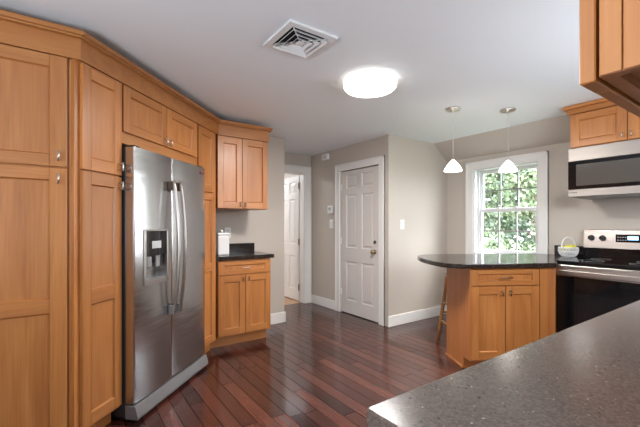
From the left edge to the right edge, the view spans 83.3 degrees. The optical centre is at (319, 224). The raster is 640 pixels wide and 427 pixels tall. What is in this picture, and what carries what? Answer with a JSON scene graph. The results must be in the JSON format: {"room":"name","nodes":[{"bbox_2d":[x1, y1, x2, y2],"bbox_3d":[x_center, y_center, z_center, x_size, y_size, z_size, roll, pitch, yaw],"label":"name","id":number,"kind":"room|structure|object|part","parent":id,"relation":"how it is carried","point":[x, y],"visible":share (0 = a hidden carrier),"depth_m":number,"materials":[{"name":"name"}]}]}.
{"room":"kitchen","nodes":[
{"label":"kitchen","id":0,"kind":"room"},
{"bbox_2d":[216,136,283,313],"bbox_3d":[-2.258,0.081,3.797,3.865,2.339,0.770,0,0,-35],"label":"wall","id":1,"kind":"structure","parent":0,"point":[263,228],"depth_m":4.48,"materials":[{"name":"beige paint"}]},
{"bbox_2d":[225,228,230,237],"bbox_3d":[-1.065,0.100,4.157,0.075,0.120,0.010,0,0,-35],"label":"wall outlet","id":2,"kind":"object","parent":1,"relation":"attached to","point":[227,230],"visible":0.72,"depth_m":4.16,"materials":[{"name":"white plastic"}]},
{"bbox_2d":[229,243,253,251],"bbox_3d":[-1.031,0.275,4.173,0.580,0.100,0.020,0,0,-35],"label":"backsplash","id":3,"kind":"structure","parent":1,"relation":"attached to","point":[233,247],"depth_m":4.24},
{"bbox_2d":[216,135,267,209],"bbox_3d":[-0.926,-0.579,3.929,0.557,0.842,0.539,0,0,-35],"label":"upper cabinet","id":4,"kind":"object","parent":1,"relation":"attached to","point":[241,164],"visible":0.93,"depth_m":3.72,"materials":[{"name":"brown wood"}]},
{"bbox_3d":[-0.916,-0.523,3.657,0.258,0.722,0.020,0,0,-35],"label":"door","id":5,"kind":"part","parent":4,"relation":"part of","materials":[{"name":"brown wood"}]},
{"bbox_3d":[-0.689,-0.523,3.817,0.290,0.722,0.020,0,0,-35],"label":"door","id":6,"kind":"part","parent":4,"relation":"part of","materials":[{"name":"brown wood"}]},
{"bbox_2d":[271,311,285,324],"bbox_3d":[-0.837,1.184,4.772,0.451,0.132,0.766,0,0,-35],"label":"baseboard","id":7,"kind":"structure","parent":1,"relation":"attached to","point":[276,318],"depth_m":4.52,"materials":[{"name":"white paint"}]},
{"bbox_2d":[284,153,310,172],"bbox_3d":[-0.602,0.081,5.502,1.043,2.339,0.120,0,0,-35],"label":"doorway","id":8,"kind":"structure","parent":1,"relation":"in","point":[289,158],"depth_m":5.61,"materials":[{"name":"beige paint"}]},
{"bbox_2d":[284,164,310,302],"bbox_3d":[-0.550,0.172,5.522,0.909,2.155,0.151,0,0,-35],"label":"door frame","id":9,"kind":"structure","parent":1,"relation":"attached to","point":[304,172],"depth_m":5.69,"materials":[{"name":"white paint"}]},
{"bbox_2d":[104,296,465,426],"bbox_3d":[-0.226,1.280,2.712,6.146,0.060,9.700,0,0,-35],"label":"floor","id":10,"kind":"structure","parent":0,"point":[321,366],"depth_m":3.01,"materials":[{"name":"brown wood"}]},
{"bbox_2d":[0,44,70,426],"bbox_3d":[-2.067,0.125,1.585,1.616,2.250,0.351,0,0,-35],"label":"pantry cabinet","id":11,"kind":"object","parent":10,"relation":"on","point":[35,87],"visible":0.99,"depth_m":1.84,"materials":[{"name":"brown wood"}]},
{"bbox_3d":[-1.547,0.419,1.785,0.478,1.426,0.020,0,0,-35],"label":"door","id":12,"kind":"part","parent":11,"relation":"part of","materials":[{"name":"brown wood"}]},
{"bbox_3d":[-1.547,-0.594,1.785,0.478,0.581,0.020,0,0,-35],"label":"door","id":13,"kind":"part","parent":11,"relation":"part of","materials":[{"name":"brown wood"}]},
{"bbox_2d":[0,9,272,141],"bbox_3d":[-1.411,-0.964,2.482,0.781,0.149,3.808,0,0,29],"label":"crown molding","id":14,"kind":"structure","parent":11,"relation":"attached to","point":[16,30],"depth_m":2.12,"materials":[{"name":"brown wood"}]},
{"bbox_2d":[68,59,123,426],"bbox_3d":[-1.552,0.125,2.144,0.631,2.250,0.336,0,0,10],"label":"tall cabinet","id":15,"kind":"object","parent":10,"relation":"on","point":[97,165],"visible":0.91,"depth_m":2.07,"materials":[{"name":"brown wood"}]},
{"bbox_3d":[-1.279,0.419,2.112,0.020,1.426,0.301,0,0,10],"label":"door","id":16,"kind":"part","parent":15,"relation":"part of","materials":[{"name":"brown wood"}]},
{"bbox_3d":[-1.279,-0.594,2.112,0.020,0.581,0.301,0,0,10],"label":"door","id":17,"kind":"part","parent":15,"relation":"part of","materials":[{"name":"brown wood"}]},
{"bbox_2d":[122,84,196,164],"bbox_3d":[-1.442,-0.757,2.772,0.631,0.485,0.934,0,0,10],"label":"upper cabinet","id":18,"kind":"object","parent":15,"relation":"attached to","point":[147,124],"visible":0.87,"depth_m":2.62,"materials":[{"name":"brown wood"}]},
{"bbox_3d":[-1.211,-0.736,2.502,0.020,0.296,0.459,0,0,10],"label":"door","id":19,"kind":"part","parent":18,"relation":"part of","materials":[{"name":"brown wood"}]},
{"bbox_3d":[-1.131,-0.736,2.955,0.020,0.296,0.449,0,0,10],"label":"door","id":20,"kind":"part","parent":18,"relation":"part of","materials":[{"name":"brown wood"}]},
{"bbox_2d":[111,145,207,420],"bbox_3d":[-1.361,0.374,2.756,0.746,1.752,0.923,0,0,10],"label":"refrigerator","id":21,"kind":"object","parent":10,"relation":"on","point":[163,197],"visible":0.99,"depth_m":2.50,"materials":[{"name":"grey metal"}]},
{"bbox_3d":[-1.156,0.323,2.462,0.068,1.619,0.406,0,0,10],"label":"door","id":22,"kind":"part","parent":21,"relation":"part of","materials":[{"name":"silver metal"}]},
{"bbox_3d":[-1.137,0.131,2.474,0.026,0.168,0.230,0,0,10],"label":"control panel","id":23,"kind":"part","parent":21,"relation":"part of","materials":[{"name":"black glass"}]},
{"bbox_3d":[-1.044,0.168,2.610,0.069,0.970,0.019,0,0,10],"label":"handle","id":24,"kind":"part","parent":21,"relation":"part of","materials":[{"name":"silver metal"}]},
{"bbox_3d":[-1.030,0.168,2.690,0.069,0.970,0.019,0,0,10],"label":"handle","id":25,"kind":"part","parent":21,"relation":"part of","materials":[{"name":"silver metal"}]},
{"bbox_3d":[-1.077,0.323,2.914,0.068,1.619,0.505,0,0,10],"label":"door","id":26,"kind":"part","parent":21,"relation":"part of","materials":[{"name":"silver metal"}]},
{"bbox_2d":[196,125,215,353],"bbox_3d":[-1.340,0.125,3.441,0.599,2.250,0.415,0,0,10],"label":"tall cabinet","id":27,"kind":"object","parent":10,"relation":"on","point":[206,139],"visible":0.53,"depth_m":3.42,"materials":[{"name":"brown wood"}]},
{"bbox_3d":[-1.062,-0.594,3.352,0.020,0.581,0.300,0,0,10],"label":"door","id":28,"kind":"part","parent":27,"relation":"part of","materials":[{"name":"brown wood"}]},
{"bbox_3d":[-1.062,0.419,3.352,0.020,1.426,0.300,0,0,10],"label":"door","id":29,"kind":"part","parent":27,"relation":"part of","materials":[{"name":"brown wood"}]},
{"bbox_2d":[210,258,270,347],"bbox_3d":[-0.930,0.807,3.926,0.634,0.885,0.539,0,0,-35],"label":"base cabinet","id":30,"kind":"object","parent":10,"relation":"on","point":[243,287],"visible":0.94,"depth_m":3.74,"materials":[{"name":"brown wood"}]},
{"bbox_3d":[-0.899,0.827,3.669,0.286,0.602,0.020,0,0,-35],"label":"door","id":31,"kind":"part","parent":30,"relation":"part of","materials":[{"name":"brown wood"}]},
{"bbox_3d":[-0.780,0.449,3.753,0.578,0.133,0.020,0,0,-35],"label":"drawer","id":32,"kind":"part","parent":30,"relation":"part of","materials":[{"name":"brown wood"}]},
{"bbox_2d":[216,243,273,260],"bbox_3d":[-0.898,0.295,3.956,0.610,0.140,0.528,0,0,-35],"label":"countertop","id":33,"kind":"structure","parent":30,"relation":"on","point":[237,251],"depth_m":3.98,"materials":[{"name":"black stone"}]},
{"bbox_2d":[216,230,228,254],"bbox_3d":[-1.047,0.193,3.834,0.128,0.265,0.124,0,0,-35],"label":"canister","id":34,"kind":"object","parent":33,"relation":"on","point":[222,239],"visible":0.84,"depth_m":3.78,"materials":[{"name":"white ceramic"}]},
{"bbox_3d":[-0.660,0.827,3.837,0.286,0.602,0.020,0,0,-35],"label":"door","id":35,"kind":"part","parent":30,"relation":"part of","materials":[{"name":"brown wood"}]},
{"bbox_2d":[436,273,446,342],"bbox_3d":[1.453,0.885,3.673,0.436,0.734,0.356,0,0,-6],"label":"bar stool","id":36,"kind":"object","parent":10,"relation":"on","point":[443,303],"visible":0.2,"depth_m":3.75,"materials":[{"name":"brown wood"}]},
{"bbox_2d":[445,267,556,367],"bbox_3d":[1.967,0.810,3.378,1.581,0.880,0.586,0,0,-18],"label":"base cabinet","id":37,"kind":"object","parent":10,"relation":"on","point":[492,312],"visible":0.7,"depth_m":3.06,"materials":[{"name":"brown wood"}]},
{"bbox_3d":[1.242,0.810,3.227,0.020,0.880,0.434,0,0,-6],"label":"panel","id":38,"kind":"part","parent":37,"relation":"part of","materials":[{"name":"brown wood"}]},
{"bbox_3d":[1.416,0.836,3.036,0.303,0.616,0.020,0,0,-6],"label":"door","id":39,"kind":"part","parent":37,"relation":"part of","materials":[{"name":"brown wood"}]},
{"bbox_2d":[417,245,583,268],"bbox_3d":[1.853,0.299,3.527,1.754,0.142,0.970,0,0,-6],"label":"countertop","id":40,"kind":"structure","parent":37,"relation":"on","point":[518,260],"depth_m":3.35,"materials":[{"name":"black stone"}]},
{"bbox_2d":[558,237,578,256],"bbox_3d":[2.526,0.228,3.660,0.179,0.200,0.179,0,0,-35],"label":"basket","id":41,"kind":"object","parent":40,"relation":"on","point":[561,252],"visible":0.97,"depth_m":3.62,"materials":[{"name":"white wicker"}]},
{"bbox_3d":[2.526,0.183,3.660,0.176,0.110,0.014,0,0,-9],"label":"handle","id":42,"kind":"part","parent":41,"relation":"part of","materials":[{"name":"white wicker"}]},
{"bbox_2d":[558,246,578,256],"bbox_3d":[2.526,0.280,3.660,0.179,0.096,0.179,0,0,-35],"label":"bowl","id":43,"kind":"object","parent":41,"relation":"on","point":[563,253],"depth_m":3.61,"materials":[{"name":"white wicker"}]},
{"bbox_2d":[554,245,583,255],"bbox_3d":[2.631,0.279,3.795,0.020,0.102,0.279,0,0,-35],"label":"backsplash","id":44,"kind":"structure","parent":40,"relation":"on","point":[581,249],"depth_m":3.76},
{"bbox_3d":[1.569,0.451,3.052,0.612,0.134,0.020,0,0,-6],"label":"drawer","id":45,"kind":"part","parent":37,"relation":"part of","materials":[{"name":"brown wood"}]},
{"bbox_3d":[1.723,0.836,3.067,0.303,0.616,0.020,0,0,-6],"label":"door","id":46,"kind":"part","parent":37,"relation":"part of","materials":[{"name":"brown wood"}]},
{"bbox_2d":[556,229,639,332],"bbox_3d":[2.630,0.652,3.152,0.741,1.195,0.762,0,0,-35],"label":"range","id":47,"kind":"object","parent":10,"relation":"on","point":[606,279],"visible":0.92,"depth_m":3.15,"materials":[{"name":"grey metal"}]},
{"bbox_3d":[2.347,0.429,2.954,0.050,0.042,0.718,0,0,-35],"label":"handle","id":48,"kind":"part","parent":47,"relation":"part of","materials":[{"name":"silver metal"}]},
{"bbox_2d":[556,257,639,270],"bbox_3d":[2.631,0.346,3.153,0.639,0.036,0.762,0,0,-35],"label":"cooktop","id":49,"kind":"object","parent":47,"relation":"in","point":[589,263],"depth_m":3.12,"materials":[{"name":"grey"}]},
{"bbox_3d":[2.385,0.750,2.980,0.042,0.569,0.750,0,0,-35],"label":"oven door","id":50,"kind":"part","parent":47,"relation":"part of","materials":[{"name":"black glass"}]},
{"bbox_3d":[2.744,0.135,3.499,0.035,0.054,0.054,0,0,-35],"label":"knob","id":51,"kind":"part","parent":47,"relation":"part of","materials":[{"name":"black plastic"}]},
{"bbox_3d":[1.810,0.814,1.612,3.857,0.872,0.811,0,0,-35],"label":"base cabinet","id":52,"kind":"object","parent":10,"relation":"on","visible":0},
{"bbox_2d":[367,300,639,426],"bbox_3d":[1.798,0.356,1.604,3.898,0.042,0.813,0,0,-35],"label":"countertop","id":53,"kind":"structure","parent":52,"relation":"on","point":[587,373],"depth_m":0.72,"materials":[{"name":"grey stone"}]},
{"bbox_2d":[284,174,299,178],"bbox_3d":[-1.492,0.081,6.350,2.050,2.339,2.290,0,0,-35],"label":"wall","id":54,"kind":"structure","parent":0,"point":[286,176],"depth_m":6.63,"materials":[{"name":"beige paint"}]},
{"bbox_2d":[284,176,299,300],"bbox_3d":[-0.526,0.230,6.071,0.051,2.010,0.712,0,0,-35],"label":"door","id":55,"kind":"structure","parent":54,"relation":"in","point":[291,185],"depth_m":5.96,"materials":[{"name":"white paint"}]},
{"bbox_2d":[0,0,602,155],"bbox_3d":[-0.258,-1.149,2.689,6.266,0.120,9.900,0,0,-35],"label":"ceiling","id":56,"kind":"structure","parent":0,"point":[482,58],"depth_m":2.34,"materials":[{"name":"white paint"}]},
{"bbox_2d":[263,19,337,59],"bbox_3d":[-0.118,-1.074,2.128,0.324,0.030,0.324,0,0,-35],"label":"ceiling vent","id":57,"kind":"object","parent":56,"relation":"in","point":[295,38],"visible":1,"depth_m":2.11,"materials":[{"name":"white metal"}]},
{"bbox_3d":[-0.118,-1.068,2.128,0.044,0.006,0.044,0,0,-35],"label":"plate","id":58,"kind":"part","parent":57,"relation":"part of","materials":[{"name":"white metal"}]},
{"bbox_2d":[343,69,396,97],"bbox_3d":[0.378,-1.044,2.718,0.400,0.087,0.400,0,0,-35],"label":"ceiling light","id":59,"kind":"object","parent":56,"relation":"attached to","point":[367,83],"visible":1,"depth_m":2.61,"materials":[{"name":"white"}]},
{"bbox_2d":[345,77,395,97],"bbox_3d":[0.378,-1.017,2.718,0.384,0.032,0.384,0,0,-35],"label":"diffuser","id":60,"kind":"object","parent":59,"relation":"attached to","point":[362,87],"depth_m":2.64,"materials":[{"name":"white"}]},
{"bbox_2d":[444,106,461,171],"bbox_3d":[1.253,-0.791,3.388,0.162,0.594,0.162,0,0,-35],"label":"pendant light","id":61,"kind":"object","parent":56,"relation":"hanging from","point":[453,166],"visible":1,"depth_m":3.35,"materials":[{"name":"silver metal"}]},
{"bbox_3d":[1.253,-0.548,3.388,0.162,0.109,0.162,0,0,-35],"label":"lamp shade","id":62,"kind":"part","parent":61,"relation":"part of","materials":[{"name":"white glass"}]},
{"bbox_2d":[499,107,517,172],"bbox_3d":[1.786,-0.791,3.418,0.162,0.594,0.162,0,0,-35],"label":"pendant light","id":63,"kind":"object","parent":56,"relation":"hanging from","point":[508,166],"visible":1,"depth_m":3.38,"materials":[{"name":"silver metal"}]},
{"bbox_3d":[1.786,-0.548,3.418,0.162,0.109,0.162,0,0,-35],"label":"lamp shade","id":64,"kind":"part","parent":63,"relation":"part of","materials":[{"name":"white glass"}]},
{"bbox_2d":[311,134,394,326],"bbox_3d":[0.360,0.081,5.142,0.120,2.339,1.814,0,0,-35],"label":"wall","id":65,"kind":"structure","parent":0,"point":[322,172],"depth_m":5.27,"materials":[{"name":"beige paint"}]},
{"bbox_2d":[311,294,334,309],"bbox_3d":[0.041,1.184,5.479,0.016,0.132,0.635,0,0,-35],"label":"baseboard","id":66,"kind":"structure","parent":65,"relation":"attached to","point":[321,301],"depth_m":5.45,"materials":[{"name":"white paint"}]},
{"bbox_2d":[322,154,328,160],"bbox_3d":[0.081,-1.005,5.395,0.046,0.084,0.140,0,0,-35],"label":"door chime","id":67,"kind":"object","parent":65,"relation":"attached to","point":[324,156],"visible":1,"depth_m":5.36,"materials":[{"name":"white plastic"}]},
{"bbox_2d":[327,206,332,213],"bbox_3d":[0.152,-0.212,5.313,0.026,0.116,0.116,0,0,-35],"label":"thermostat","id":68,"kind":"object","parent":65,"relation":"attached to","point":[329,208],"visible":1,"depth_m":5.29,"materials":[{"name":"white plastic"}]},
{"bbox_2d":[329,220,332,228],"bbox_3d":[0.165,0.000,5.306,0.011,0.130,0.085,0,0,-35],"label":"light switch","id":69,"kind":"object","parent":65,"relation":"attached to","point":[330,221],"visible":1,"depth_m":5.30,"materials":[{"name":"white plastic"}]},
{"bbox_2d":[341,166,377,321],"bbox_3d":[0.513,0.250,4.813,0.102,1.976,0.779,0,0,-35],"label":"door","id":70,"kind":"structure","parent":65,"relation":"attached to","point":[359,187],"depth_m":4.82,"materials":[{"name":"white paint"}]},
{"bbox_2d":[335,155,384,325],"bbox_3d":[0.506,0.203,4.805,0.029,2.094,0.979,0,0,-35],"label":"door frame","id":71,"kind":"structure","parent":65,"relation":"attached to","point":[379,160],"depth_m":4.48,"materials":[{"name":"white paint"}]},
{"bbox_2d":[395,136,446,314],"bbox_3d":[1.321,0.081,4.782,1.038,2.339,0.120,0,0,-35],"label":"wall","id":72,"kind":"structure","parent":0,"point":[420,176],"depth_m":4.67,"materials":[{"name":"beige paint"}]},
{"bbox_2d":[400,220,403,228],"bbox_3d":[1.029,0.005,4.497,0.075,0.120,0.010,0,0,-35],"label":"light switch","id":73,"kind":"object","parent":72,"relation":"attached to","point":[401,221],"visible":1,"depth_m":4.49,"materials":[{"name":"white plastic"}]},
{"bbox_2d":[388,305,446,326],"bbox_3d":[1.304,1.184,4.687,1.174,0.132,0.016,0,0,-35],"label":"baseboard","id":74,"kind":"structure","parent":72,"relation":"attached to","point":[408,317],"depth_m":4.61,"materials":[{"name":"white paint"}]},
{"bbox_2d":[434,114,570,161],"bbox_3d":[2.633,-0.980,3.659,0.418,0.219,3.226,0,0,-35],"label":"wall","id":75,"kind":"structure","parent":0,"point":[554,130],"depth_m":4.17,"materials":[{"name":"beige paint"}]},
{"bbox_2d":[447,142,639,253],"bbox_3d":[2.727,0.190,3.785,0.120,2.120,3.326,0,0,-35],"label":"wall","id":76,"kind":"structure","parent":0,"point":[568,216],"depth_m":3.87,"materials":[{"name":"beige paint"}]},
{"bbox_2d":[465,151,548,253],"bbox_3d":[2.299,-0.200,4.422,0.208,1.219,0.998,0,0,-35],"label":"window","id":77,"kind":"structure","parent":76,"relation":"attached to","point":[479,174],"depth_m":4.47,"materials":[{"name":"white paint"}]},
{"bbox_3d":[2.343,-0.425,4.453,0.034,0.544,0.750,0,0,-35],"label":"sash","id":78,"kind":"part","parent":77,"relation":"part of","materials":[{"name":"white paint"}]},
{"bbox_3d":[2.312,0.088,4.431,0.034,0.567,0.750,0,0,-35],"label":"sash","id":79,"kind":"part","parent":77,"relation":"part of","materials":[{"name":"white paint"}]},
{"bbox_2d":[570,105,639,148],"bbox_3d":[2.761,-0.871,3.139,0.547,0.335,0.840,0,0,-35],"label":"upper cabinet","id":80,"kind":"object","parent":76,"relation":"attached to","point":[612,124],"visible":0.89,"depth_m":3.14,"materials":[{"name":"brown wood"}]},
{"bbox_2d":[562,98,616,115],"bbox_3d":[2.598,-1.049,3.025,0.192,0.074,0.930,0,0,-35],"label":"crown molding","id":81,"kind":"structure","parent":80,"relation":"attached to","point":[601,103],"depth_m":3.20,"materials":[{"name":"brown wood"}]},
{"bbox_2d":[568,139,639,199],"bbox_3d":[2.743,-0.472,3.196,0.518,0.456,0.760,0,0,-35],"label":"microwave","id":82,"kind":"object","parent":80,"relation":"attached to","point":[609,170],"visible":1,"depth_m":3.14,"materials":[{"name":"grey metal"}]},
{"bbox_3d":[2.506,-0.449,3.123,0.034,0.254,0.608,0,0,-35],"label":"door","id":83,"kind":"part","parent":82,"relation":"part of","materials":[{"name":"black glass"}]},
{"bbox_3d":[2.755,-0.251,3.204,0.450,0.013,0.720,0,0,-35],"label":"underside panel","id":84,"kind":"part","parent":82,"relation":"part of","materials":[{"name":"grey metal"}]},
{"bbox_3d":[2.691,-0.858,2.834,0.020,0.301,0.413,0,0,-35],"label":"door","id":85,"kind":"part","parent":80,"relation":"part of","materials":[{"name":"brown wood"}]},
{"bbox_3d":[2.060,0.081,1.213,4.166,2.339,0.120,0,0,-35],"label":"wall","id":86,"kind":"structure","parent":0,"visible":0},
{"bbox_2d":[579,0,639,116],"bbox_3d":[0.929,-0.644,0.722,1.190,0.884,0.371,0,0,-35],"label":"upper cabinet","id":87,"kind":"object","parent":86,"relation":"attached to","point":[609,30],"visible":1,"depth_m":0.50,"materials":[{"name":"brown wood"}]},
{"bbox_3d":[0.945,-0.213,0.699,1.130,0.014,0.316,0,0,-35],"label":"light rail","id":88,"kind":"part","parent":87,"relation":"part of","materials":[{"name":"brown wood"}]},
{"bbox_3d":[0.482,-0.618,0.374,0.006,0.822,0.315,0,0,-35],"label":"panel","id":89,"kind":"part","parent":87,"relation":"part of","materials":[{"name":"brown wood"}]},
{"label":"outside","id":90,"kind":"structure","parent":0,"visible":0},
{"bbox_2d":[510,241,525,250],"bbox_3d":[12.513,1.925,20.993,35.400,0.150,60.000,0,0,-35],"label":"ground","id":91,"kind":"structure","parent":90,"point":[514,245],"depth_m":31.09,"materials":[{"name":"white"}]},
{"bbox_2d":[483,174,493,231],"bbox_3d":[5.585,-1.987,16.378,4.462,7.688,3.797,0,0,-35],"label":"tree","id":92,"kind":"object","parent":91,"relation":"on","point":[485,227],"visible":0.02,"depth_m":15.81,"materials":[{"name":"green plant"}]},
{"bbox_2d":[483,228,515,250],"bbox_3d":[4.017,0.970,8.907,1.761,1.784,1.736,0,0,-35],"label":"bush","id":93,"kind":"object","parent":91,"relation":"on","point":[488,239],"visible":0.12,"depth_m":8.53,"materials":[{"name":"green plant"}]},
{"bbox_2d":[483,173,519,248],"bbox_3d":[4.652,-1.041,12.176,3.361,5.800,3.403,0,0,-35],"label":"tree","id":94,"kind":"object","parent":91,"relation":"on","point":[507,198],"visible":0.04,"depth_m":11.87,"materials":[{"name":"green plant"}]},
{"bbox_2d":[483,169,533,247],"bbox_3d":[11.602,-3.098,18.341,7.781,10.547,8.690,0,0,4],"label":"tree","id":95,"kind":"object","parent":91,"relation":"on","point":[496,178],"visible":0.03,"depth_m":18.29,"materials":[{"name":"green plant"}]},
{"bbox_2d":[493,168,536,250],"bbox_3d":[7.708,-1.906,12.808,3.830,7.702,3.488,0,0,41],"label":"tree","id":96,"kind":"object","parent":91,"relation":"on","point":[523,225],"visible":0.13,"depth_m":12.85,"materials":[{"name":"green plant"}]},
{"bbox_2d":[506,168,536,251],"bbox_3d":[7.018,-0.874,9.511,3.215,5.695,3.307,0,0,-35],"label":"tree","id":97,"kind":"object","parent":91,"relation":"on","point":[528,199],"visible":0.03,"depth_m":9.88,"materials":[{"name":"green plant"}]},
{"bbox_2d":[527,242,534,251],"bbox_3d":[5.218,0.967,7.570,1.752,1.789,1.729,0,0,-35],"label":"bush","id":98,"kind":"object","parent":91,"relation":"on","point":[532,249],"visible":0.02,"depth_m":7.89,"materials":[{"name":"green plant"}]}
]}

